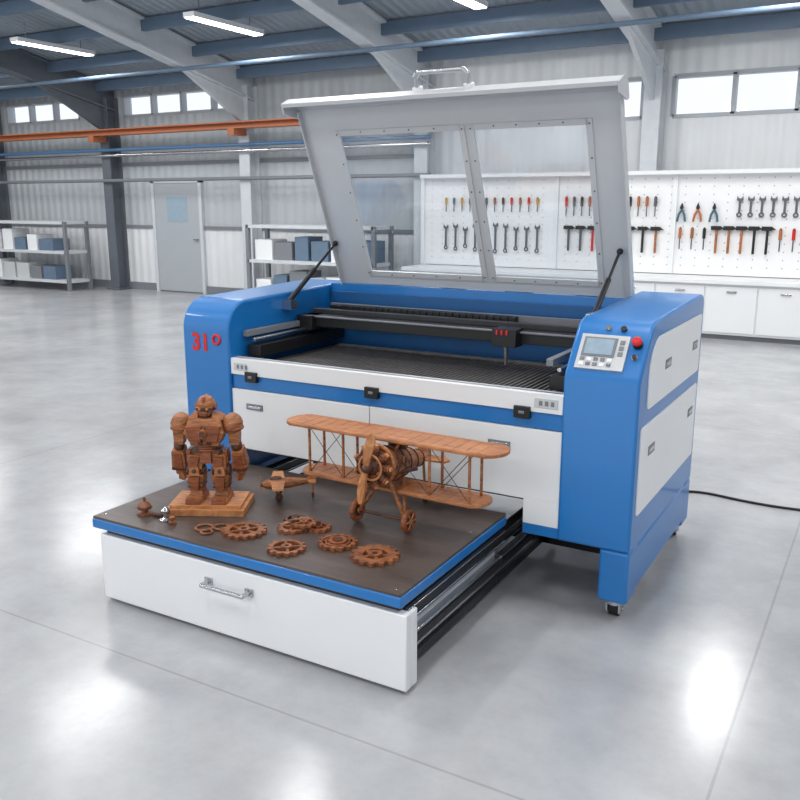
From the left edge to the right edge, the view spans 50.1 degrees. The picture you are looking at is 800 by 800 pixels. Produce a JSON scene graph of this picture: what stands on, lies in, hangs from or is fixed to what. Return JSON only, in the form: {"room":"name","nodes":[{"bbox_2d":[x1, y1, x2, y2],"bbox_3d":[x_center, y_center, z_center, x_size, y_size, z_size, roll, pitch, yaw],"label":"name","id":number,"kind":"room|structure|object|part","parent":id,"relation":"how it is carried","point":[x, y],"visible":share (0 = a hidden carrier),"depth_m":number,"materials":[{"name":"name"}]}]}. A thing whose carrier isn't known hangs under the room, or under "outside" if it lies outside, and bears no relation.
{"room":"industrial workshop","nodes":[
{"label":"industrial workshop","id":0,"kind":"room"},
{"bbox_2d":[292,0,434,90],"bbox_3d":[-4.043,-3.852,5.061,0.200,2.930,18.000,7,15,29],"label":"girder","id":1,"kind":"object","parent":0,"point":[357,22],"depth_m":11.31,"materials":[{"name":"grey metal"}]},
{"bbox_2d":[0,281,799,799],"bbox_3d":[-4.079,0.321,6.165,25.000,0.100,18.200,7,15,29],"label":"floor","id":2,"kind":"structure","parent":0,"point":[538,691],"depth_m":3.24,"materials":[{"name":"concrete"}]},
{"bbox_2d":[0,113,17,281],"bbox_3d":[-8.467,-4.291,18.031,0.340,3.550,0.355,7,15,29],"label":"column","id":3,"kind":"structure","parent":2,"relation":"on","point":[5,214],"depth_m":18.11,"materials":[{"name":"grey metal"}]},
{"bbox_2d":[0,220,92,291],"bbox_3d":[-7.192,-2.882,16.928,2.460,1.300,0.560,7,15,29],"label":"storage rack","id":4,"kind":"object","parent":2,"relation":"on","point":[11,239],"visible":1,"depth_m":16.66,"materials":[{"name":"metal"}]},
{"bbox_2d":[100,97,131,289],"bbox_3d":[-5.479,-3.903,16.350,0.340,3.550,0.355,7,15,29],"label":"column","id":5,"kind":"structure","parent":2,"relation":"on","point":[111,166],"depth_m":16.40,"materials":[{"name":"grey metal"}]},
{"bbox_2d":[0,49,116,139],"bbox_3d":[-9.888,-4.611,8.350,0.200,2.930,18.000,7,15,29],"label":"girder","id":6,"kind":"object","parent":5,"relation":"on","point":[81,97],"depth_m":15.13,"materials":[{"name":"grey metal"}]},
{"bbox_2d":[238,85,263,288],"bbox_3d":[-2.578,-3.526,14.718,0.340,3.550,0.355,7,15,29],"label":"column","id":7,"kind":"structure","parent":2,"relation":"on","point":[249,162],"depth_m":14.67,"materials":[{"name":"metal"}]},
{"bbox_2d":[30,0,256,132],"bbox_3d":[-6.987,-4.235,6.718,0.200,2.930,18.000,7,15,29],"label":"girder","id":8,"kind":"object","parent":7,"relation":"on","point":[109,18],"depth_m":12.62,"materials":[{"name":"grey metal"}]},
{"bbox_2d":[245,224,393,288],"bbox_3d":[-1.303,-2.117,13.616,2.460,1.300,0.560,7,15,29],"label":"storage rack","id":9,"kind":"object","parent":2,"relation":"on","point":[305,250],"visible":0.49,"depth_m":13.55,"materials":[{"name":"metal"}]},
{"bbox_2d":[414,74,436,264],"bbox_3d":[0.366,-3.144,13.062,0.340,3.550,0.355,7,15,29],"label":"column","id":10,"kind":"structure","parent":2,"relation":"on","point":[424,156],"depth_m":12.97,"materials":[{"name":"metal"}]},
{"bbox_2d":[184,66,703,615],"bbox_3d":[0.181,-0.427,4.215,2.330,2.235,1.139,7,15,29],"label":"machine","id":11,"kind":"object","parent":2,"relation":"on","point":[590,386],"visible":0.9,"depth_m":3.95,"materials":[{"name":"blue paint"}]},
{"bbox_2d":[92,462,505,691],"bbox_3d":[-0.423,0.668,3.605,1.505,0.376,0.938,7,15,29],"label":"drawer","id":12,"kind":"object","parent":11,"relation":"attached to","point":[316,605],"visible":0.89,"depth_m":3.29,"materials":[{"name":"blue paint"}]},
{"bbox_2d":[137,497,162,516],"bbox_3d":[-1.043,0.445,3.565,0.124,0.075,0.064,7,15,29],"label":"bell ornament","id":13,"kind":"object","parent":12,"relation":"on","point":[144,506],"visible":1,"depth_m":3.56,"materials":[{"name":"brown wood"}]},
{"bbox_2d":[160,506,175,524],"bbox_3d":[-0.947,0.469,3.493,0.047,0.060,0.092,-11,17,-41],"label":"ornament","id":14,"kind":"object","parent":12,"relation":"on","point":[165,511],"visible":1,"depth_m":3.49,"materials":[{"name":"metal"}]},
{"bbox_2d":[167,394,254,516],"bbox_3d":[-0.809,0.220,3.611,0.330,0.493,0.220,0,13,2],"label":"figurine","id":15,"kind":"object","parent":12,"relation":"on","point":[205,429],"visible":1,"depth_m":3.57,"materials":[{"name":"brown wood"}]},
{"bbox_2d":[194,523,227,534],"bbox_3d":[-0.751,0.510,3.429,0.133,0.010,0.115,-10,16,-37],"label":"rings","id":16,"kind":"object","parent":12,"relation":"on","point":[201,531],"visible":0.94,"depth_m":3.41,"materials":[{"name":"brown wood"}]},
{"bbox_3d":[-0.663,0.716,3.235,0.236,0.030,0.056,7,15,29],"label":"drawer handle","id":17,"kind":"part","parent":12,"relation":"part of","materials":[{"name":"metal"}]},
{"bbox_2d":[221,521,266,540],"bbox_3d":[-0.618,0.515,3.389,0.180,0.018,0.180,-2,13,-8],"label":"gear","id":18,"kind":"object","parent":12,"relation":"on","point":[242,530],"depth_m":3.37,"materials":[{"name":"brown wood"}]},
{"bbox_2d":[267,539,306,556],"bbox_3d":[-0.426,0.554,3.219,0.148,0.018,0.147,1,13,5],"label":"gear","id":19,"kind":"object","parent":12,"relation":"on","point":[286,546],"visible":1,"depth_m":3.21,"materials":[{"name":"brown wood"}]},
{"bbox_2d":[260,471,315,499],"bbox_3d":[-0.494,0.371,3.786,0.250,0.120,0.260,-2,13,-8],"label":"airplane","id":20,"kind":"object","parent":12,"relation":"on","point":[277,482],"visible":0.99,"depth_m":3.77,"materials":[{"name":"brown wood"}]},
{"bbox_2d":[277,514,330,534],"bbox_3d":[-0.394,0.494,3.432,0.235,0.040,0.185,7,15,29],"label":"gear","id":21,"kind":"object","parent":12,"relation":"on","point":[294,524],"visible":1,"depth_m":3.41,"materials":[{"name":"brown wood"}]},
{"bbox_2d":[318,533,357,552],"bbox_3d":[-0.238,0.541,3.264,0.152,0.024,0.152,7,15,29],"label":"gear","id":22,"kind":"object","parent":12,"relation":"on","point":[334,542],"visible":1,"depth_m":3.24,"materials":[{"name":"brown wood"}]},
{"bbox_2d":[350,544,399,567],"bbox_3d":[-0.091,0.571,3.149,0.184,0.018,0.184,7,15,26],"label":"gear","id":23,"kind":"object","parent":12,"relation":"on","point":[375,556],"visible":1,"depth_m":3.13,"materials":[{"name":"brown wood"}]},
{"bbox_2d":[287,414,510,532],"bbox_3d":[-0.011,0.283,3.492,1.020,0.422,0.490,8,15,31],"label":"model","id":24,"kind":"object","parent":12,"relation":"on","point":[379,466],"visible":1,"depth_m":3.37},
{"bbox_3d":[0.270,-1.015,4.146,1.698,1.159,0.147,7,38,29],"label":"lid frame","id":25,"kind":"part","parent":11,"relation":"part of","materials":[{"name":"grey paint"}]},
{"bbox_3d":[0.813,-0.208,3.313,0.243,0.202,0.045,7,-24,29],"label":"control panel","id":26,"kind":"part","parent":11,"relation":"part of","materials":[{"name":"grey paint"}]},
{"bbox_2d":[401,264,799,344],"bbox_3d":[3.640,-1.223,11.011,7.960,0.730,0.700,7,15,29],"label":"bench","id":27,"kind":"object","parent":2,"relation":"on","point":[758,309],"visible":0.34,"depth_m":10.45,"materials":[{"name":"white paint"}]},
{"bbox_2d":[420,168,799,277],"bbox_3d":[3.760,-2.274,10.982,7.960,1.310,0.180,7,15,29],"label":"pegboard","id":28,"kind":"object","parent":27,"relation":"on","point":[721,187],"visible":0.85,"depth_m":11.30,"materials":[{"name":"white paint"}]},
{"bbox_2d":[443,196,799,254],"bbox_3d":[3.767,-2.203,10.969,7.220,0.803,0.074,7,15,29],"label":"tools","id":29,"kind":"object","parent":28,"relation":"attached to","point":[754,229],"visible":0.84,"depth_m":11.19,"materials":[{"name":"metal"}]},
{"bbox_2d":[639,49,668,272],"bbox_3d":[3.311,-2.761,11.405,0.340,3.550,0.355,7,15,29],"label":"column","id":30,"kind":"structure","parent":2,"relation":"on","point":[653,116],"depth_m":11.14,"materials":[{"name":"metal"}]},
{"bbox_2d":[600,0,666,99],"bbox_3d":[-1.098,-3.470,3.405,0.200,2.930,18.000,7,15,29],"label":"girder","id":31,"kind":"object","parent":30,"relation":"on","point":[640,38],"depth_m":10.27,"materials":[{"name":"grey metal"}]},
{"bbox_2d":[689,490,799,510],"bbox_3d":[3.242,0.564,4.323,4.545,0.257,0.519,3,13,14],"label":"power cable","id":32,"kind":"object","parent":2,"relation":"on","point":[690,491],"visible":0.43,"depth_m":4.83,"materials":[{"name":"rubber"}]},
{"bbox_2d":[0,28,799,287],"bbox_3d":[0.421,-3.356,13.315,25.000,3.850,0.200,7,15,29],"label":"wall","id":33,"kind":"structure","parent":0,"point":[761,141],"depth_m":13.76,"materials":[{"name":"grey metal"}]},
{"bbox_2d":[5,101,86,125],"bbox_3d":[-6.833,-5.724,17.013,2.950,0.410,0.130,7,15,29],"label":"window","id":34,"kind":"structure","parent":33,"relation":"in","point":[55,104],"depth_m":17.27,"materials":[{"name":"white metal"}]},
{"bbox_2d":[18,279,243,293],"bbox_3d":[0.363,-1.526,13.635,25.000,0.140,0.030,7,15,29],"label":"baseboard","id":35,"kind":"structure","parent":33,"relation":"attached to","point":[96,282],"depth_m":16.61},
{"bbox_2d":[122,88,225,117],"bbox_3d":[-3.889,-5.341,15.357,2.950,0.410,0.130,7,15,29],"label":"window","id":36,"kind":"structure","parent":33,"relation":"in","point":[182,93],"depth_m":15.49,"materials":[{"name":"white metal"}]},
{"bbox_2d":[150,181,207,293],"bbox_3d":[-4.114,-3.039,15.897,1.240,2.070,0.099,7,15,29],"label":"door","id":37,"kind":"structure","parent":33,"relation":"in","point":[178,217],"depth_m":15.88,"materials":[{"name":"paint"}]},
{"bbox_2d":[5,154,413,233],"bbox_3d":[-5.006,-3.885,16.272,12.600,1.210,0.030,7,15,29],"label":"trim","id":38,"kind":"structure","parent":33,"relation":"attached to","point":[395,156],"depth_m":15.35,"materials":[{"name":"grey metal"}]},
{"bbox_2d":[625,77,643,120],"bbox_3d":[1.957,-4.192,12.158,3.050,0.550,0.130,7,15,29],"label":"window","id":39,"kind":"structure","parent":33,"relation":"in","point":[630,79],"depth_m":11.40,"materials":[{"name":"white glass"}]},
{"bbox_2d":[670,65,799,118],"bbox_3d":[4.902,-3.810,10.502,3.050,0.550,0.130,7,15,29],"label":"window","id":40,"kind":"structure","parent":33,"relation":"in","point":[735,73],"depth_m":10.82,"materials":[{"name":"white metal"}]},
{"bbox_2d":[0,0,799,100],"bbox_3d":[-3.909,-4.288,5.403,25.000,2.066,16.380,7,15,29],"label":"roof","id":41,"kind":"structure","parent":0,"point":[790,20],"depth_m":11.59,"materials":[{"name":"grey metal"}]},
{"bbox_2d":[0,118,299,142],"bbox_3d":[-5.043,-4.823,15.580,13.000,0.210,0.370,7,15,29],"label":"beam","id":42,"kind":"structure","parent":41,"relation":"attached to","point":[235,128],"depth_m":14.96,"materials":[{"name":"orange metal"}]},
{"bbox_2d":[0,0,799,90],"bbox_3d":[-4.079,-4.394,5.076,25.400,2.160,18.200,7,15,29],"label":"ceiling","id":43,"kind":"structure","parent":0,"point":[45,20],"depth_m":11.90,"materials":[{"name":"grey metal"}]},
{"bbox_2d":[10,24,94,55],"bbox_3d":[-5.259,-5.487,12.989,0.180,0.312,1.400,7,15,29],"label":"ceiling lamp","id":44,"kind":"object","parent":43,"relation":"hanging from","point":[17,40],"depth_m":12.90,"materials":[{"name":"white plastic"}]},
{"bbox_2d":[183,0,263,35],"bbox_3d":[-2.315,-5.104,11.333,0.180,0.312,1.400,7,15,29],"label":"ceiling lamp","id":45,"kind":"object","parent":43,"relation":"hanging from","point":[191,15],"depth_m":11.23,"materials":[{"name":"white plastic"}]},
{"bbox_2d":[455,0,487,8],"bbox_3d":[0.630,-4.722,9.676,0.180,0.312,1.400,7,15,29],"label":"ceiling lamp","id":46,"kind":"object","parent":43,"relation":"hanging from","point":[475,4],"depth_m":10.07,"materials":[{"name":"white plastic"}]},
{"bbox_3d":[-14.991,-4.019,11.629,0.200,5.900,18.200,7,15,29],"label":"wall","id":47,"kind":"structure","parent":0,"visible":0},
{"bbox_2d":[0,134,431,183],"bbox_3d":[-5.087,-4.345,15.817,12.800,0.610,0.060,7,15,29],"label":"pipes","id":48,"kind":"object","parent":47,"relation":"attached to","point":[429,136],"visible":0.92,"depth_m":14.75,"materials":[{"name":"metal"}]}
]}

